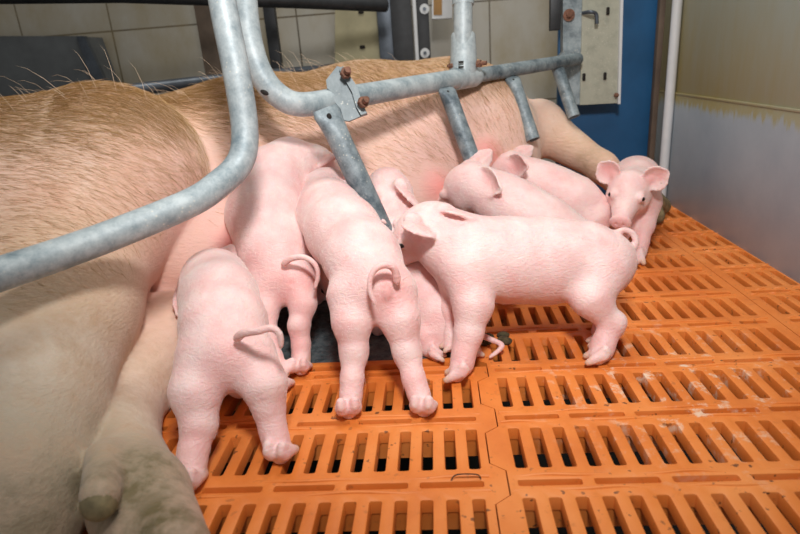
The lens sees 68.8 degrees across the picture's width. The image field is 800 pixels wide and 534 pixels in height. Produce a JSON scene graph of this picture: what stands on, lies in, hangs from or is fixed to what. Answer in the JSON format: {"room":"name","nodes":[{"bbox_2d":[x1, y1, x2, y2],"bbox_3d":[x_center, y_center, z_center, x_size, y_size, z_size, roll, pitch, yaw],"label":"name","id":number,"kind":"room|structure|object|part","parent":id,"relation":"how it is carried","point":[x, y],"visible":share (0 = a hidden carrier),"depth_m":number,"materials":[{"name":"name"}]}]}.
{"room":"pig farrowing pen","nodes":[
{"label":"pig farrowing pen","id":0,"kind":"room"},
{"bbox_2d":[0,0,557,162],"bbox_3d":[-0.718,-0.872,2.334,4.600,1.900,0.100,-3,19,4],"label":"wall","id":1,"kind":"structure","parent":0,"point":[161,41],"depth_m":2.27,"materials":[{"name":"grey tile"}]},
{"bbox_2d":[0,36,118,96],"bbox_3d":[-1.419,-0.707,2.254,0.711,0.373,0.190,-3,19,4],"label":"trough","id":2,"kind":"object","parent":1,"relation":"attached to","point":[45,56],"visible":0.61,"depth_m":2.14,"materials":[{"name":"grey plastic"}]},
{"bbox_2d":[83,206,799,533],"bbox_3d":[-0.162,0.008,1.281,1.721,0.039,1.858,-3,19,4],"label":"floor","id":3,"kind":"structure","parent":0,"point":[709,338],"depth_m":0.67,"materials":[{"name":"orange plastic"}]},
{"bbox_2d":[167,244,298,490],"bbox_3d":[-0.220,0.087,0.731,0.138,0.187,0.359,-9,20,-13],"label":"piglet","id":4,"kind":"object","parent":3,"relation":"on","point":[225,346],"visible":0.98,"depth_m":0.63,"materials":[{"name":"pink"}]},
{"bbox_2d":[224,136,339,388],"bbox_3d":[-0.189,-0.041,0.923,0.185,0.296,0.435,-2,20,7],"label":"piglet","id":5,"kind":"object","parent":3,"relation":"on","point":[261,223],"visible":0.68,"depth_m":0.85,"materials":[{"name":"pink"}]},
{"bbox_2d":[0,0,622,292],"bbox_3d":[-0.265,-0.499,1.406,1.421,0.850,1.554,-16,22,-30],"label":"crate","id":6,"kind":"object","parent":3,"relation":"on","point":[586,70],"visible":0.88,"depth_m":1.09,"materials":[{"name":"metal"}]},
{"bbox_3d":[-0.572,-0.714,1.569,1.171,0.093,0.053,-12,21,-22],"label":"rail","id":7,"kind":"part","parent":6,"relation":"part of","materials":[{"name":"black metal"}]},
{"bbox_3d":[-0.433,-0.548,1.704,1.004,0.059,0.042,-16,23,-31],"label":"rail","id":8,"kind":"part","parent":6,"relation":"part of","materials":[{"name":"metal"}]},
{"bbox_3d":[-0.084,-0.269,0.908,0.059,0.083,0.033,-3,19,4],"label":"clamp plate","id":9,"kind":"part","parent":6,"relation":"part of","materials":[{"name":"metal"}]},
{"bbox_3d":[-0.056,-0.466,0.946,0.459,0.399,0.151,-14,22,-26],"label":"rail","id":10,"kind":"part","parent":6,"relation":"part of","materials":[{"name":"metal"}]},
{"bbox_3d":[-0.158,-0.905,2.140,0.197,0.336,0.010,-3,19,4],"label":"yellowed plate","id":11,"kind":"part","parent":6,"relation":"part of","materials":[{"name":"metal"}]},
{"bbox_3d":[0.060,-0.757,2.070,0.012,0.850,0.008,-3,19,4],"label":"trim rod","id":12,"kind":"part","parent":6,"relation":"part of","materials":[{"name":"white plastic"}]},
{"bbox_2d":[420,4,428,13],"bbox_3d":[0.084,-0.888,2.013,0.033,0.032,0.005,-3,19,4],"label":"washer","id":13,"kind":"object","parent":6,"relation":"in","point":[424,8],"depth_m":2.01,"materials":[{"name":"white metal"}]},
{"bbox_2d":[420,48,429,57],"bbox_3d":[0.088,-0.754,2.060,0.033,0.032,0.005,-3,19,4],"label":"washer","id":14,"kind":"object","parent":6,"relation":"in","point":[424,52],"depth_m":2.06,"materials":[{"name":"white metal"}]},
{"bbox_2d":[432,0,451,19],"bbox_3d":[0.141,-0.894,1.957,0.075,0.120,0.052,-3,19,4],"label":"box","id":15,"kind":"object","parent":6,"relation":"attached to","point":[441,9],"visible":1,"depth_m":1.94,"materials":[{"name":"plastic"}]},
{"bbox_3d":[0.122,-0.605,1.130,0.037,0.438,0.128,1,20,16],"label":"upright post","id":16,"kind":"part","parent":6,"relation":"part of","materials":[{"name":"metal"}]},
{"bbox_3d":[0.270,-0.436,1.279,0.452,0.044,0.031,-21,25,-39],"label":"rail","id":17,"kind":"part","parent":6,"relation":"part of","materials":[{"name":"grey metal"}]},
{"bbox_2d":[563,9,574,20],"bbox_3d":[0.410,-0.611,1.418,0.028,0.028,0.007,1,20,15],"label":"bolt","id":18,"kind":"object","parent":6,"relation":"in","point":[568,14],"depth_m":1.42,"materials":[{"name":"metal"}]},
{"bbox_3d":[0.421,-0.595,1.444,0.055,0.378,0.030,-3,19,4],"label":"post","id":19,"kind":"part","parent":6,"relation":"part of","materials":[{"name":"grey metal"}]},
{"bbox_3d":[0.491,-0.591,1.427,0.097,0.374,0.012,-3,19,4],"label":"mounting plate","id":20,"kind":"part","parent":6,"relation":"part of","materials":[{"name":"beige metal"}]},
{"bbox_2d":[0,50,670,533],"bbox_3d":[-0.080,-0.220,1.166,0.893,0.456,1.718,11,25,38],"label":"sow","id":21,"kind":"object","parent":3,"relation":"on","point":[87,349],"visible":0.65,"depth_m":0.74,"materials":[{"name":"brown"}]},
{"bbox_2d":[295,167,437,418],"bbox_3d":[-0.067,0.005,0.835,0.131,0.252,0.436,-9,20,-13],"label":"piglet","id":22,"kind":"object","parent":3,"relation":"on","point":[365,280],"visible":0.98,"depth_m":0.72,"materials":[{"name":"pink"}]},
{"bbox_2d":[370,167,504,361],"bbox_3d":[0.015,-0.028,0.939,0.118,0.234,0.395,-12,21,-20],"label":"piglet","id":23,"kind":"object","parent":3,"relation":"on","point":[395,192],"visible":0.3,"depth_m":0.85,"materials":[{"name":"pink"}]},
{"bbox_2d":[451,473,481,479],"bbox_3d":[0.066,0.211,0.589,0.031,0.006,0.004,-3,19,4],"label":"strand","id":24,"kind":"object","parent":3,"relation":"on","point":[460,473],"visible":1,"depth_m":0.59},
{"bbox_2d":[481,331,511,345],"bbox_3d":[0.138,0.107,0.871,0.055,0.012,0.034,-3,19,4],"label":"manure","id":25,"kind":"object","parent":3,"relation":"on","point":[503,336],"visible":0.62,"depth_m":0.86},
{"bbox_2d":[438,149,587,220],"bbox_3d":[0.198,-0.071,1.015,0.344,0.237,0.210,4,21,22],"label":"piglet","id":26,"kind":"object","parent":3,"relation":"on","point":[474,186],"visible":0.36,"depth_m":1.01,"materials":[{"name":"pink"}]},
{"bbox_2d":[393,201,639,382],"bbox_3d":[0.151,0.017,0.813,0.379,0.214,0.201,-3,19,4],"label":"piglet","id":27,"kind":"object","parent":3,"relation":"on","point":[476,262],"visible":0.97,"depth_m":0.78,"materials":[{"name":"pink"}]},
{"bbox_2d":[492,145,611,227],"bbox_3d":[0.297,-0.132,1.194,0.170,0.221,0.313,-22,26,-40],"label":"piglet","id":28,"kind":"object","parent":3,"relation":"on","point":[579,192],"visible":0.41,"depth_m":1.12,"materials":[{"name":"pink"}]},
{"bbox_2d":[555,0,665,195],"bbox_3d":[0.532,-0.581,1.486,0.251,0.840,0.049,-3,19,4],"label":"board","id":29,"kind":"object","parent":3,"relation":"on","point":[622,129],"depth_m":1.53,"materials":[{"name":"blue plastic"}]},
{"bbox_3d":[0.649,-0.582,1.464,0.014,0.840,0.020,-3,19,4],"label":"brown edge strip","id":30,"kind":"part","parent":29,"relation":"part of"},
{"bbox_2d":[595,156,669,264],"bbox_3d":[0.487,-0.150,1.232,0.136,0.203,0.385,4,21,21],"label":"piglet","id":31,"kind":"object","parent":3,"relation":"on","point":[636,184],"visible":0.96,"depth_m":1.11,"materials":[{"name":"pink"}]},
{"bbox_2d":[659,0,682,196],"bbox_3d":[0.665,-0.573,1.413,0.025,0.847,0.023,-3,19,4],"label":"post","id":32,"kind":"object","parent":3,"relation":"on","point":[676,12],"visible":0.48,"depth_m":1.45,"materials":[{"name":"white plastic"}]},
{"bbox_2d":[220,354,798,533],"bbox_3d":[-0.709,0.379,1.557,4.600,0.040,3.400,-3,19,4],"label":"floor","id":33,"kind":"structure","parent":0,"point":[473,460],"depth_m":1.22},
{"bbox_2d":[654,0,799,283],"bbox_3d":[0.658,-0.351,0.823,0.026,0.840,1.620,-3,19,4],"label":"wall","id":34,"kind":"structure","parent":0,"point":[734,160],"depth_m":1.16,"materials":[{"name":"grey paint"}]}
]}

